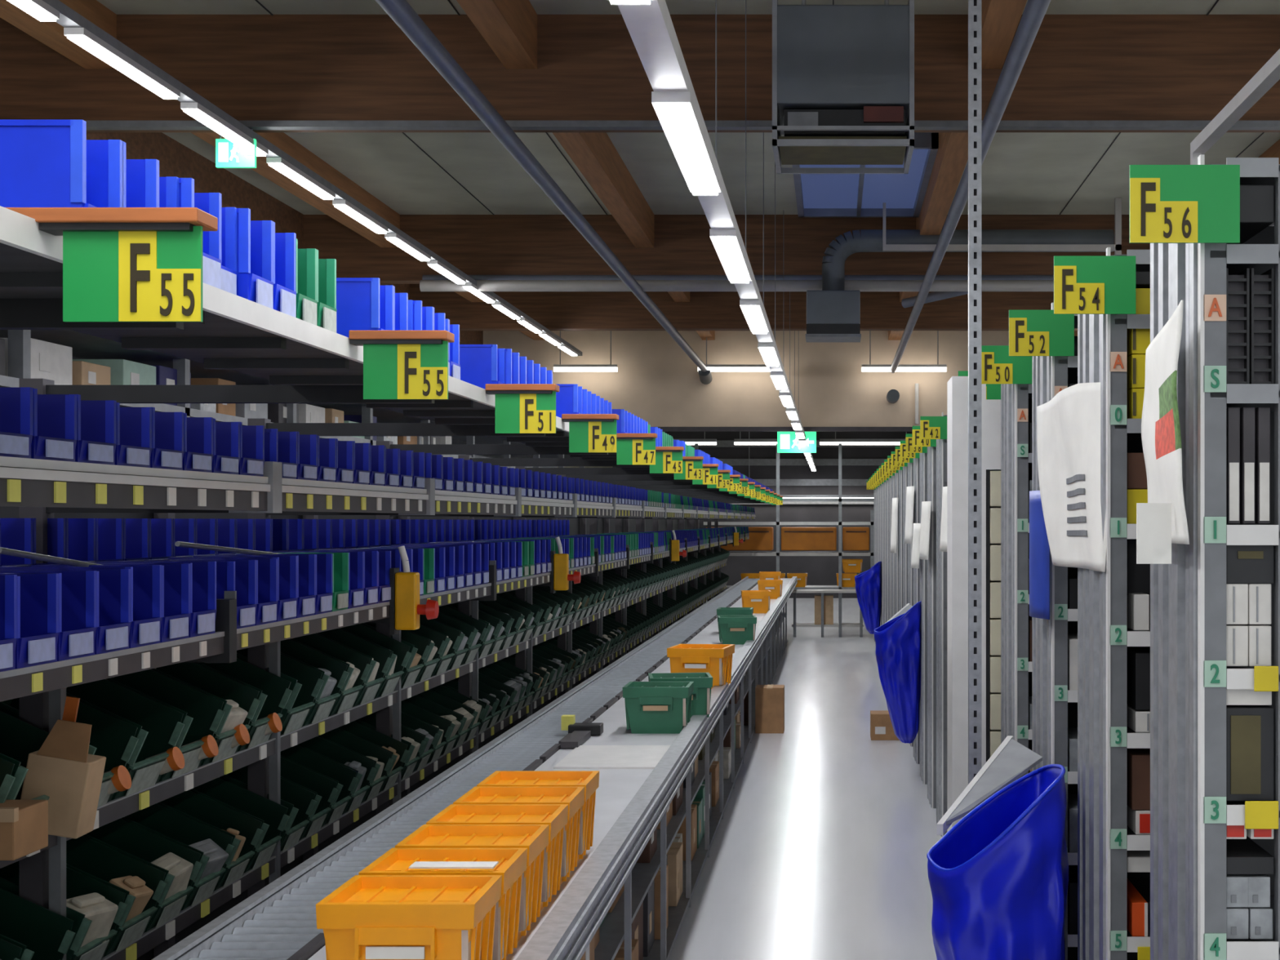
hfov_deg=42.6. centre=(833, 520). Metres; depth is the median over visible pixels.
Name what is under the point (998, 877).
bag
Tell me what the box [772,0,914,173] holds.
ventilation unit
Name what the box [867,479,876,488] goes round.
sign
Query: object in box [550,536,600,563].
bin
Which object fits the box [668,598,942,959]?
floor
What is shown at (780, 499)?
sign
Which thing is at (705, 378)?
junction box
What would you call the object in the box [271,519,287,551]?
bin
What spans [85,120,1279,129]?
pipe
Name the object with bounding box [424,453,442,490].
bin
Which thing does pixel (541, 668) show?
packet
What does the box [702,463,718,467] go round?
board
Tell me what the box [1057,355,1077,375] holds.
shelf
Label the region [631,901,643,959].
carton
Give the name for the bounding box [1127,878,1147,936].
carton
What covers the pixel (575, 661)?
packet
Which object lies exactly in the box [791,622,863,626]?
shelf
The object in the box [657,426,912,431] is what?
trim
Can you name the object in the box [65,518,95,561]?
bin
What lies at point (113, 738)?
bin
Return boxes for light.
[7,0,59,21]
[63,27,180,99]
[180,102,268,155]
[266,157,335,199]
[332,200,387,233]
[384,233,431,261]
[426,260,466,284]
[462,282,495,302]
[491,302,520,319]
[516,317,542,333]
[537,331,561,345]
[553,330,617,372]
[557,343,577,355]
[609,0,650,4]
[651,91,720,195]
[673,431,716,444]
[697,330,774,372]
[709,228,751,283]
[733,431,777,444]
[739,299,768,333]
[748,431,906,498]
[757,342,780,366]
[769,371,787,389]
[778,392,793,406]
[786,408,798,419]
[791,420,801,430]
[795,431,804,438]
[798,438,806,442]
[804,453,811,456]
[805,456,812,461]
[819,431,905,444]
[862,330,946,372]
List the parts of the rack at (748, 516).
post, support arm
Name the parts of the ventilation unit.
casing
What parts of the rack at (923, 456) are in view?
frame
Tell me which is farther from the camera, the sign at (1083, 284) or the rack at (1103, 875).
the rack at (1103, 875)
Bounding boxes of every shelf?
[0,374,528,468]
[726,585,855,586]
[729,551,870,552]
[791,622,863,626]
[1020,383,1031,398]
[1020,453,1031,463]
[1028,662,1031,671]
[1028,729,1031,739]
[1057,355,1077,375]
[1064,933,1077,946]
[1067,608,1077,621]
[1067,689,1077,702]
[1067,771,1077,783]
[1067,852,1077,865]
[1074,314,1077,328]
[1114,249,1150,271]
[1115,314,1150,328]
[1115,418,1141,437]
[1126,524,1136,538]
[1126,625,1150,646]
[1126,726,1150,748]
[1126,826,1150,850]
[1126,902,1150,952]
[1209,157,1279,185]
[1209,244,1279,275]
[1209,383,1279,412]
[1226,524,1279,545]
[1226,656,1279,688]
[1226,800,1279,825]
[1226,895,1279,959]
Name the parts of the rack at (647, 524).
panel, post, support arm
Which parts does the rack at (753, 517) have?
panel, post, support arm, support arm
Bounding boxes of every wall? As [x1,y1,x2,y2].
[483,330,1008,426]
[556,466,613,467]
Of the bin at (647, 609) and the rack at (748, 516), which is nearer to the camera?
the bin at (647, 609)
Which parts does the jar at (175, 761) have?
lid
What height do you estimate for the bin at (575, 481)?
0.126 m
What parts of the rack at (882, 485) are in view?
frame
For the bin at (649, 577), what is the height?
0.347 m
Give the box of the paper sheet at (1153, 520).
[1136,502,1171,564]
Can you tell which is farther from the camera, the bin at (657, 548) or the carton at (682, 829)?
the bin at (657, 548)
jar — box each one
[103,764,131,794]
[146,746,184,774]
[181,734,218,760]
[231,724,249,747]
[256,712,282,735]
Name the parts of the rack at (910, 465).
frame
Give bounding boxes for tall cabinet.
[946,376,1000,831]
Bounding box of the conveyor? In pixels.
[151,576,797,959]
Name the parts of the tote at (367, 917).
handle, lid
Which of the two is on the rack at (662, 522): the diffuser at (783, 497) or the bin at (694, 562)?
the bin at (694, 562)
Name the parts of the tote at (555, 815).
lid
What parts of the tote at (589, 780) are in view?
lid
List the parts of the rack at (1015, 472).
frame, panel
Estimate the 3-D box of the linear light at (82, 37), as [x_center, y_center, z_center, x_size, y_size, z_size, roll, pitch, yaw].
[-3.750,-2.410,8.590,0.099,0.049,1.180,0,0,0]
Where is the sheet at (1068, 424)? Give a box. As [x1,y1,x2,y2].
[1036,382,1106,572]
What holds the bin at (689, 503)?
on the rack at (584, 523)
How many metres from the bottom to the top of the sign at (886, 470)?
0.151 m
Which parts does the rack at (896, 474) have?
frame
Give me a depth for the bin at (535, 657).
11.29 m
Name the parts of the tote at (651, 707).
handle, lid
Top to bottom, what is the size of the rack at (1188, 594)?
2.820 m
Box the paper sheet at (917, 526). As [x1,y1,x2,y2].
[911,523,920,568]
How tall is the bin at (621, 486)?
0.128 m
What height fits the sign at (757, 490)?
0.121 m
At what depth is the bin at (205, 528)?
5.13 m
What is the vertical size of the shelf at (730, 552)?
0.040 m
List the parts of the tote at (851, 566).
handle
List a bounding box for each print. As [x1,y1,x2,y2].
[1133,292,1136,350]
[1133,358,1136,383]
[1133,391,1136,415]
[1139,813,1150,832]
[1226,825,1244,836]
[1231,894,1236,902]
[1231,926,1236,934]
[1253,829,1271,836]
[1253,894,1257,902]
[1255,926,1261,934]
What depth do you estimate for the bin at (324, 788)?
6.23 m
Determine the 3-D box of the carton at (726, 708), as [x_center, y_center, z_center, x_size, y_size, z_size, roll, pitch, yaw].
[-1.008,1.495,13.342,0.283,0.170,0.362,0,0,0]
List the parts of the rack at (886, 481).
frame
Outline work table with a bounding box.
[791,589,863,637]
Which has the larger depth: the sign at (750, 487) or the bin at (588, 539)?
the sign at (750, 487)
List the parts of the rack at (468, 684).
panel, post, support arm, support arm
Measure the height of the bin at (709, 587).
0.320 m
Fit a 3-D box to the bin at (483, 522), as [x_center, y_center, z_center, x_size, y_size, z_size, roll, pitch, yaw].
[-2.092,0.077,9.091,0.283,0.166,0.164,0,0,0]
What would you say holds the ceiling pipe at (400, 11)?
attached to the ceiling beam at (250, 67)
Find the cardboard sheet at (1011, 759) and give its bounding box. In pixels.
[936,735,1042,835]
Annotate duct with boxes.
[822,229,1114,290]
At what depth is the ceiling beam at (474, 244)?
17.20 m
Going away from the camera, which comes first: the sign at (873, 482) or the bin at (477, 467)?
the bin at (477, 467)
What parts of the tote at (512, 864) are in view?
lid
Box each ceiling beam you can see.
[0,0,546,340]
[0,14,1279,132]
[86,132,483,344]
[303,214,1150,284]
[409,284,1077,330]
[419,280,1053,291]
[456,0,715,340]
[888,0,1026,340]
[1074,138,1279,336]
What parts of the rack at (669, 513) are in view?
panel, post, support arm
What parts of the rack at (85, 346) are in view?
panel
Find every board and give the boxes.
[4,207,217,235]
[348,330,454,346]
[485,383,559,394]
[561,413,618,422]
[616,433,657,439]
[655,446,684,452]
[682,456,703,461]
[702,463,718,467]
[717,470,730,473]
[729,475,740,477]
[739,478,748,481]
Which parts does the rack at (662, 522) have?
panel, post, support arm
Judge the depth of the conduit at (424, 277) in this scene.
16.95 m
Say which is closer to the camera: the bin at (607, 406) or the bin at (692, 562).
the bin at (607, 406)
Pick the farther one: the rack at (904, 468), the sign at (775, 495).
the sign at (775, 495)
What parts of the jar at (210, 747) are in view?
lid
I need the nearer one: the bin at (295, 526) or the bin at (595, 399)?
the bin at (295, 526)
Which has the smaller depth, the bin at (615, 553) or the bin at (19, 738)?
the bin at (19, 738)
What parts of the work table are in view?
leg, leg, leg, leg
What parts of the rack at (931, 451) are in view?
frame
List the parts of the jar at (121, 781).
lid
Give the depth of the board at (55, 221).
2.03 m
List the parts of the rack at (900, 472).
frame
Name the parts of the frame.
post, post, post, post, post, post, post, post, post, post, post, post, post, post, post, post, post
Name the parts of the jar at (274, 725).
lid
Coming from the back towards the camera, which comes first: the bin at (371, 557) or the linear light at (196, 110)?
the linear light at (196, 110)
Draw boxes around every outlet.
[783,109,905,136]
[806,324,860,333]
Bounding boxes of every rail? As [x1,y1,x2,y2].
[42,0,582,355]
[617,0,816,468]
[1190,48,1279,164]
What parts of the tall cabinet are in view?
drawer, drawer, drawer, drawer, drawer, drawer, drawer, drawer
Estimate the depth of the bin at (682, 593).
21.67 m
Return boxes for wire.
[715,0,716,158]
[745,0,746,249]
[763,132,764,305]
[774,162,775,340]
[789,291,790,386]
[794,330,795,401]
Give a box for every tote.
[315,875,502,959]
[358,848,527,959]
[395,824,549,942]
[426,804,568,911]
[453,786,584,884]
[476,770,599,861]
[622,681,693,733]
[648,672,712,717]
[666,644,734,688]
[716,607,753,615]
[717,615,756,644]
[740,573,759,579]
[741,590,771,613]
[757,579,782,599]
[759,571,781,579]
[780,573,785,577]
[786,573,807,586]
[835,573,857,586]
[842,559,862,573]
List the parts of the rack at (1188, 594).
frame, panel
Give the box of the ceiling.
[96,0,1279,215]
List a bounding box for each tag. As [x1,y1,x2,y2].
[1137,946,1150,959]
[1244,800,1278,829]
[1253,666,1278,691]
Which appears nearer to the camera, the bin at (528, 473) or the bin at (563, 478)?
the bin at (528, 473)
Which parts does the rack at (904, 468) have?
frame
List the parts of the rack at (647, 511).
panel, post, support arm, support arm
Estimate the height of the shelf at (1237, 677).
0.040 m
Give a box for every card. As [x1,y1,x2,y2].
[1017,408,1028,422]
[1017,444,1028,457]
[1017,519,1028,532]
[1017,590,1028,603]
[1017,657,1028,671]
[1017,725,1028,738]
[1053,386,1067,395]
[1053,604,1067,619]
[1053,684,1067,701]
[1063,766,1067,782]
[1109,351,1126,371]
[1109,404,1126,424]
[1109,517,1126,537]
[1109,625,1126,644]
[1109,726,1126,746]
[1109,828,1126,848]
[1109,930,1126,951]
[1203,294,1226,320]
[1203,365,1226,392]
[1203,516,1226,542]
[1203,660,1226,687]
[1203,796,1226,823]
[1203,933,1226,959]
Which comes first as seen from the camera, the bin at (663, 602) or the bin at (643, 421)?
the bin at (643, 421)
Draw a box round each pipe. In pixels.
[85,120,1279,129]
[375,0,707,372]
[890,0,1050,373]
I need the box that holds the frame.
[594,601,787,959]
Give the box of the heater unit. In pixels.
[805,290,861,342]
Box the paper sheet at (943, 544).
[939,486,946,551]
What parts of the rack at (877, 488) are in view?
frame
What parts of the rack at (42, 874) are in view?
post, panel, support arm, support arm, support arm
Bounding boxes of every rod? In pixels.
[0,546,101,566]
[174,541,277,555]
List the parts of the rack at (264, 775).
panel, post, support arm, support arm, support arm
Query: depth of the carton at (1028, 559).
6.47 m
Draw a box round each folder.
[1029,490,1049,619]
[1226,407,1239,524]
[1239,407,1255,524]
[1254,407,1270,524]
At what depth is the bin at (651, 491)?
12.77 m
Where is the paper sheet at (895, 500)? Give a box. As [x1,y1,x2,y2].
[890,497,897,553]
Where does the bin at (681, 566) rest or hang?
on the rack at (647, 524)
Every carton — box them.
[0,337,4,375]
[0,337,72,385]
[72,359,155,385]
[72,360,110,385]
[150,364,191,408]
[191,377,235,416]
[191,403,216,413]
[235,403,267,418]
[267,403,298,422]
[298,404,324,422]
[324,408,343,422]
[343,414,376,440]
[343,420,364,438]
[376,435,397,444]
[397,435,417,444]
[417,435,423,444]
[430,435,439,444]
[440,435,451,444]
[580,936,594,959]
[594,927,599,949]
[607,884,624,912]
[613,938,638,959]
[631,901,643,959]
[636,826,657,862]
[643,880,654,956]
[653,865,668,939]
[657,800,672,829]
[666,842,682,906]
[672,782,682,815]
[672,833,682,842]
[676,804,697,860]
[683,761,694,787]
[691,798,702,848]
[694,755,697,777]
[694,781,705,836]
[697,743,705,759]
[702,772,711,820]
[709,760,719,806]
[710,728,714,742]
[713,751,718,760]
[718,746,731,778]
[723,702,728,715]
[723,724,731,746]
[728,684,739,703]
[734,711,739,722]
[734,719,735,750]
[735,722,740,748]
[739,672,746,685]
[743,690,748,725]
[1028,422,1031,453]
[1028,480,1031,522]
[1028,559,1029,594]
[1028,616,1031,662]
[1028,696,1031,729]
[1067,575,1077,608]
[1067,632,1077,689]
[1067,727,1077,771]
[1067,793,1077,853]
[1067,865,1077,934]
[1127,288,1150,356]
[1127,354,1145,391]
[1127,388,1144,418]
[1127,453,1147,489]
[1127,489,1147,524]
[1127,538,1150,595]
[1127,593,1149,630]
[1127,646,1150,709]
[1127,704,1150,732]
[1127,748,1150,809]
[1127,805,1150,834]
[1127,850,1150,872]
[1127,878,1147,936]
[1135,271,1150,288]
[1226,184,1274,244]
[1226,545,1274,583]
[1226,583,1248,624]
[1226,624,1248,666]
[1226,688,1271,705]
[1226,825,1246,839]
[1226,836,1274,874]
[1226,874,1248,906]
[1226,906,1248,938]
[1243,623,1271,666]
[1244,874,1270,906]
[1246,829,1273,839]
[1246,906,1272,938]
[1247,583,1271,624]
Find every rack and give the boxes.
[0,205,62,297]
[0,282,363,868]
[0,329,584,468]
[0,375,495,959]
[151,416,568,959]
[300,440,616,863]
[396,455,649,799]
[471,466,674,749]
[511,475,692,727]
[549,480,706,703]
[578,485,719,684]
[603,488,728,668]
[622,492,737,653]
[642,494,737,643]
[658,496,750,632]
[666,498,750,627]
[676,499,760,621]
[686,501,764,614]
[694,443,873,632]
[694,502,768,609]
[873,489,875,642]
[875,488,876,644]
[876,487,879,562]
[879,485,880,626]
[880,484,883,625]
[883,482,885,623]
[885,480,888,622]
[888,478,891,620]
[891,475,894,617]
[894,472,898,614]
[898,470,902,610]
[902,466,907,607]
[907,462,913,746]
[913,457,919,764]
[920,453,927,784]
[927,446,936,808]
[936,412,946,836]
[1000,383,1031,779]
[1031,302,1077,959]
[1077,247,1150,959]
[1150,154,1279,959]
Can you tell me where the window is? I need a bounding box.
[792,132,1121,254]
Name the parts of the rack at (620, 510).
panel, post, support arm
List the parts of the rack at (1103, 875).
frame, panel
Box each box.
[0,800,48,860]
[20,696,106,839]
[697,369,711,384]
[755,684,784,733]
[814,595,833,624]
[870,710,899,740]
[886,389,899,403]
[1226,705,1274,800]
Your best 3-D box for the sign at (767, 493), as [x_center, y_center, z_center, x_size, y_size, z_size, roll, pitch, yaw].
[-0.887,-0.313,20.391,0.175,0.121,0.010,0,0,0]
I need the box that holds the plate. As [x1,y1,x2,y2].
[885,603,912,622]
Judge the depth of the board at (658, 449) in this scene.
8.58 m
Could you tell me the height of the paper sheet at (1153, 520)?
0.120 m
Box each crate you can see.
[706,527,773,550]
[781,527,836,550]
[842,527,869,550]
[1226,268,1249,384]
[1249,268,1274,383]
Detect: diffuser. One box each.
[539,334,559,345]
[553,367,617,372]
[685,441,716,444]
[697,367,770,372]
[733,441,777,444]
[742,305,766,333]
[759,347,778,366]
[771,375,786,389]
[780,395,792,406]
[782,497,873,498]
[786,411,797,419]
[791,423,800,430]
[795,432,804,438]
[819,441,900,444]
[862,367,946,372]
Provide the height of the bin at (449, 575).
0.175 m
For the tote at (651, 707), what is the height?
0.235 m
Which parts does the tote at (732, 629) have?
handle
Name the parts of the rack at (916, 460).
frame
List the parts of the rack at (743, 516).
panel, post, support arm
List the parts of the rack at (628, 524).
panel, post, support arm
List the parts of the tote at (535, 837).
lid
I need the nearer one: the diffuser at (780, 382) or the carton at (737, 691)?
the carton at (737, 691)
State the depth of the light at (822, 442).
36.00 m
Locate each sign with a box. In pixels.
[62,226,202,322]
[215,128,256,168]
[363,341,448,399]
[495,391,555,433]
[568,419,616,452]
[616,437,655,464]
[649,450,682,473]
[674,459,702,479]
[692,466,717,484]
[706,472,729,488]
[719,476,739,491]
[728,480,747,493]
[737,484,754,496]
[744,486,759,497]
[750,488,765,499]
[755,491,769,500]
[760,493,773,502]
[764,494,777,502]
[768,496,779,503]
[771,497,782,504]
[777,431,816,453]
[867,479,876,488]
[869,477,879,487]
[871,475,880,485]
[872,473,883,484]
[874,471,885,482]
[876,468,888,479]
[879,466,891,478]
[881,462,894,475]
[884,459,898,472]
[887,455,902,470]
[891,451,907,466]
[895,446,913,462]
[900,440,919,457]
[905,433,927,453]
[912,426,936,446]
[920,416,946,439]
[958,370,1000,399]
[981,345,1031,383]
[1008,310,1074,355]
[1053,255,1135,314]
[1129,164,1239,243]
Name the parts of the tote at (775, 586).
handle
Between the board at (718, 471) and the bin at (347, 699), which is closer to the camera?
the bin at (347, 699)
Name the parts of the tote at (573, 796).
lid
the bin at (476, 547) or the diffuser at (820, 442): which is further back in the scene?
the diffuser at (820, 442)
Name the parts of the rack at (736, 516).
panel, post, support arm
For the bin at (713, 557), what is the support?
on the rack at (743, 516)
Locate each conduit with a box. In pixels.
[422,275,1053,279]
[901,291,968,307]
[915,383,918,424]
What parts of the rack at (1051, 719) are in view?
frame, panel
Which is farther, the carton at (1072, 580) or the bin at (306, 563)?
the carton at (1072, 580)
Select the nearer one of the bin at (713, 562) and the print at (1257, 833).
the print at (1257, 833)
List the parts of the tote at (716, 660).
handle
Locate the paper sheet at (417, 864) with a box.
[408,861,498,868]
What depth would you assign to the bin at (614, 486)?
10.72 m
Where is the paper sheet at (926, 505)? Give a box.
[919,501,931,559]
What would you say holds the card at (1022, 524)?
attached to the rack at (1015, 472)
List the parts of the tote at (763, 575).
handle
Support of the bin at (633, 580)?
on the rack at (584, 523)
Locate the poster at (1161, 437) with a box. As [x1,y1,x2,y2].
[1141,300,1189,544]
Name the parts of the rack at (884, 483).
frame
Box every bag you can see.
[854,561,881,634]
[873,600,920,743]
[926,764,1068,959]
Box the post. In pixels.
[968,0,981,784]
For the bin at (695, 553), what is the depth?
24.53 m
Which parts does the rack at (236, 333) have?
support arm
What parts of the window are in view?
pale frame rail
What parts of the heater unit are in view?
casing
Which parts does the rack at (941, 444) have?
frame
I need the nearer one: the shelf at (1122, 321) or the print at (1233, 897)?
the print at (1233, 897)
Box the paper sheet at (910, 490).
[904,485,914,543]
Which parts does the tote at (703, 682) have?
handle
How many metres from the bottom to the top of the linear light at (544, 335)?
0.049 m
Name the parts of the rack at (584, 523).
panel, post, support arm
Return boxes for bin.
[0,120,122,207]
[0,386,33,458]
[0,518,33,566]
[0,564,161,648]
[0,568,130,654]
[0,570,96,661]
[0,573,58,668]
[0,574,17,671]
[0,695,138,807]
[0,711,49,799]
[0,757,15,803]
[0,860,127,959]
[0,888,75,959]
[0,937,22,959]
[31,388,76,462]
[32,518,65,564]
[37,394,116,465]
[50,564,190,642]
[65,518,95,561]
[66,679,185,799]
[66,835,167,956]
[83,817,202,932]
[86,561,216,637]
[95,518,123,561]
[106,669,225,782]
[115,402,151,467]
[118,560,256,628]
[120,407,183,470]
[121,803,234,910]
[122,141,159,207]
[123,518,149,560]
[148,518,173,559]
[151,662,260,765]
[152,558,277,625]
[157,789,263,890]
[159,176,179,207]
[168,555,297,621]
[173,518,195,556]
[178,177,222,288]
[182,413,213,472]
[190,777,289,873]
[191,554,315,617]
[195,518,216,555]
[196,657,292,751]
[212,418,239,474]
[215,422,264,476]
[216,519,235,554]
[219,765,316,851]
[220,207,237,295]
[226,553,333,614]
[235,519,253,550]
[236,208,273,308]
[236,648,324,734]
[253,519,271,551]
[264,428,297,479]
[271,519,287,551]
[271,551,364,608]
[272,221,296,317]
[276,551,377,605]
[277,552,349,611]
[280,639,349,726]
[280,745,358,826]
[280,757,338,839]
[287,519,302,551]
[290,633,372,715]
[295,238,317,325]
[296,431,318,480]
[297,736,377,814]
[302,519,317,551]
[314,549,412,572]
[315,628,392,706]
[316,249,337,333]
[316,435,336,482]
[317,519,331,549]
[318,728,393,803]
[330,519,344,549]
[334,548,423,595]
[335,438,354,483]
[336,277,393,337]
[337,440,369,484]
[337,720,409,792]
[338,623,411,698]
[343,519,356,548]
[355,712,426,779]
[356,519,368,548]
[359,547,444,593]
[360,622,431,688]
[367,546,454,591]
[368,443,385,485]
[368,519,379,546]
[373,711,439,772]
[377,551,391,603]
[379,519,390,546]
[380,546,463,589]
[383,446,399,487]
[390,519,399,545]
[390,544,472,587]
[393,285,408,330]
[398,448,412,488]
[400,519,409,544]
[400,700,452,764]
[403,543,480,586]
[403,694,464,756]
[407,624,447,683]
[408,299,413,330]
[409,519,419,543]
[411,450,425,488]
[413,300,433,330]
[416,689,475,749]
[418,519,427,543]
[419,614,461,676]
[422,548,434,595]
[423,611,475,671]
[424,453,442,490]
[426,542,502,582]
[427,519,436,542]
[429,684,486,742]
[433,307,444,330]
[436,519,444,542]
[439,604,487,665]
[440,679,497,733]
[441,455,453,491]
[444,319,449,375]
[444,519,452,542]
[444,602,501,658]
[448,320,460,379]
[448,541,515,579]
[452,457,463,492]
[452,519,460,541]
[453,677,506,728]
[459,344,505,389]
[460,520,467,541]
[462,458,473,493]
[466,520,474,541]
[471,461,482,493]
[473,462,491,493]
[474,520,480,541]
[475,539,540,574]
[478,600,521,650]
[478,602,511,654]
[478,666,524,717]
[478,673,515,722]
[480,520,487,539]
[480,543,488,584]
[484,663,531,711]
[487,520,493,539]
[489,463,499,494]
[492,659,538,706]
[493,520,499,539]
[493,595,531,646]
[496,592,541,642]
[498,465,507,495]
[499,520,505,539]
[501,538,558,553]
[501,542,509,581]
[501,655,547,701]
[504,348,519,383]
[504,590,550,637]
[505,520,511,538]
[506,466,515,496]
[510,653,554,697]
[511,520,516,538]
[514,468,525,497]
[515,541,528,577]
[515,542,522,578]
[516,520,521,537]
[516,537,573,568]
[519,356,526,383]
[521,520,527,537]
[524,469,532,497]
[526,360,533,383]
[526,520,531,537]
[526,586,565,631]
[526,589,558,635]
[526,647,566,688]
[526,650,560,693]
[527,541,534,576]
[528,537,578,568]
[531,471,538,497]
[531,520,536,537]
[532,644,572,684]
[533,360,539,383]
[533,586,573,628]
[536,520,541,537]
[537,472,545,497]
[538,641,577,681]
[539,364,546,383]
[539,540,546,573]
[540,539,551,573]
[541,520,545,537]
[543,472,551,498]
[545,520,550,537]
[545,586,579,625]
[545,638,584,677]
[546,367,552,383]
[549,520,554,536]
[550,473,556,499]
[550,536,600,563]
[552,635,589,674]
[554,520,558,536]
[555,383,582,417]
[555,474,562,499]
[556,535,604,563]
[558,520,561,535]
[560,475,567,500]
[560,538,564,553]
[561,520,565,535]
[564,538,569,568]
[565,520,569,535]
[566,476,572,500]
[566,588,586,622]
[566,631,599,668]
[566,635,594,671]
[572,477,579,501]
[572,580,598,617]
[572,583,592,619]
[572,629,603,665]
[573,534,620,559]
[573,626,608,662]
[577,537,582,567]
[577,537,586,566]
[578,478,584,501]
[578,625,613,659]
[580,576,608,613]
[580,579,604,615]
[582,389,591,413]
[583,479,588,502]
[583,576,614,610]
[583,622,617,657]
[586,537,591,565]
[587,480,593,502]
[588,622,621,654]
[590,537,595,564]
[591,394,599,413]
[591,480,597,502]
[591,533,633,557]
[595,481,600,502]
[597,576,619,608]
[597,618,628,649]
[597,619,624,652]
[600,398,604,413]
[600,482,604,502]
[602,570,628,604]
[602,573,624,606]
[602,616,631,647]
[603,533,644,555]
[603,535,608,562]
[603,569,632,603]
[604,400,611,413]
[604,483,608,503]
[605,613,635,644]
[607,535,611,561]
[608,483,612,503]
[608,568,637,600]
[609,613,639,642]
[610,535,617,560]
[610,536,614,560]
[611,408,627,433]
[612,484,617,503]
[613,612,641,640]
[614,568,640,599]
[616,484,621,504]
[618,532,656,553]
[619,534,623,559]
[620,485,624,504]
[622,534,626,559]
[622,568,644,598]
[622,608,648,637]
[622,610,644,639]
[623,485,627,504]
[626,486,630,505]
[626,534,631,557]
[626,568,648,596]
[626,605,653,632]
[626,607,650,635]
[627,412,633,433]
[629,487,633,505]
[629,564,655,593]
[629,565,651,595]
[631,604,656,631]
[632,487,635,505]
[633,413,636,433]
[633,533,636,556]
[633,564,658,592]
[633,603,658,630]
[635,488,639,505]
[635,533,639,556]
[636,417,639,433]
[638,488,641,506]
[638,533,641,555]
[640,418,642,433]
[640,488,645,506]
[642,420,644,433]
[642,563,664,590]
[642,564,661,591]
[642,600,664,626]
[642,600,666,625]
[642,603,662,628]
[643,533,646,555]
[644,420,648,433]
[644,489,648,506]
[644,526,749,551]
[645,533,648,555]
[646,598,669,623]
[647,489,650,506]
[647,533,650,554]
[647,563,666,588]
[648,424,650,433]
[648,489,653,506]
[648,597,671,622]
[650,426,660,446]
[650,533,654,553]
[650,595,673,620]
[652,490,655,506]
[652,563,671,586]
[654,491,657,506]
[656,532,658,552]
[657,491,659,506]
[657,532,660,552]
[658,559,678,584]
[658,560,675,585]
[658,562,673,586]
[658,593,679,616]
[658,595,678,617]
[658,596,675,618]
[659,492,662,507]
[660,429,662,446]
[660,532,662,551]
[661,492,664,507]
[662,431,664,446]
[662,532,664,551]
[662,559,680,582]
[662,591,684,613]
[662,592,682,615]
[663,493,666,506]
[664,433,666,446]
[664,590,685,613]
[665,559,683,582]
[666,434,668,446]
[666,493,669,507]
[668,435,671,446]
[668,493,671,507]
[670,493,673,508]
[672,494,675,508]
[672,587,693,608]
[672,588,691,609]
[672,590,688,610]
[672,591,687,611]
[673,440,680,446]
[674,494,755,515]
[675,560,685,581]
[675,586,694,607]
[676,560,687,580]
[677,585,696,606]
[679,557,692,578]
[679,559,689,579]
[680,440,685,456]
[684,443,687,456]
[684,557,696,576]
[684,558,694,577]
[684,582,702,602]
[684,583,701,603]
[684,585,699,604]
[684,586,697,605]
[687,445,691,456]
[687,552,703,573]
[687,554,702,574]
[687,555,699,575]
[687,556,697,576]
[687,581,705,600]
[687,582,703,601]
[688,552,705,573]
[694,449,701,456]
[694,552,708,571]
[694,553,706,572]
[694,578,711,596]
[694,580,709,598]
[694,581,708,599]
[694,582,706,599]
[697,552,710,570]
[697,577,713,595]
[697,577,714,594]
[697,578,711,596]
[703,549,717,568]
[703,550,715,568]
[703,551,715,568]
[703,552,713,569]
[703,553,711,569]
[703,575,718,592]
[703,577,715,594]
[703,577,716,593]
[705,453,707,463]
[710,457,715,463]
[711,547,724,564]
[711,548,723,565]
[711,549,721,566]
[711,551,719,567]
[711,551,720,566]
[722,463,727,470]
[733,470,773,491]
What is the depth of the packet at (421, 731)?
7.71 m
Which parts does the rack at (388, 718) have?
panel, post, support arm, support arm, support arm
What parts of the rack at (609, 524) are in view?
panel, post, support arm, support arm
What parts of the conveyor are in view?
plate, rail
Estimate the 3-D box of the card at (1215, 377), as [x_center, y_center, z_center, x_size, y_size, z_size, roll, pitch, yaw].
[0.750,-0.279,3.186,0.045,0.052,0.008,0,0,0]
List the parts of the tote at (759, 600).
handle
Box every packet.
[66,892,118,946]
[108,875,153,922]
[151,852,193,899]
[188,838,228,879]
[221,699,248,733]
[222,827,245,861]
[318,667,337,698]
[344,662,359,690]
[344,760,366,792]
[365,755,384,781]
[367,657,379,682]
[382,746,399,772]
[386,649,396,688]
[401,737,420,760]
[409,653,421,667]
[414,728,433,752]
[426,640,437,662]
[432,724,444,745]
[440,715,461,737]
[443,635,452,656]
[453,707,473,731]
[457,631,467,650]
[462,700,481,724]
[468,628,480,647]
[478,698,492,718]
[485,622,494,641]
[497,626,504,637]
[500,689,510,707]
[503,680,521,706]
[511,675,527,697]
[519,672,533,702]
[528,616,533,626]
[533,672,543,688]
[539,666,550,690]
[546,613,552,620]
[549,657,564,676]
[549,666,557,683]
[555,607,560,617]
[566,655,576,670]
[572,649,581,661]
[577,648,586,666]
[583,597,589,607]
[602,634,610,655]
[613,629,622,639]
[617,626,626,639]

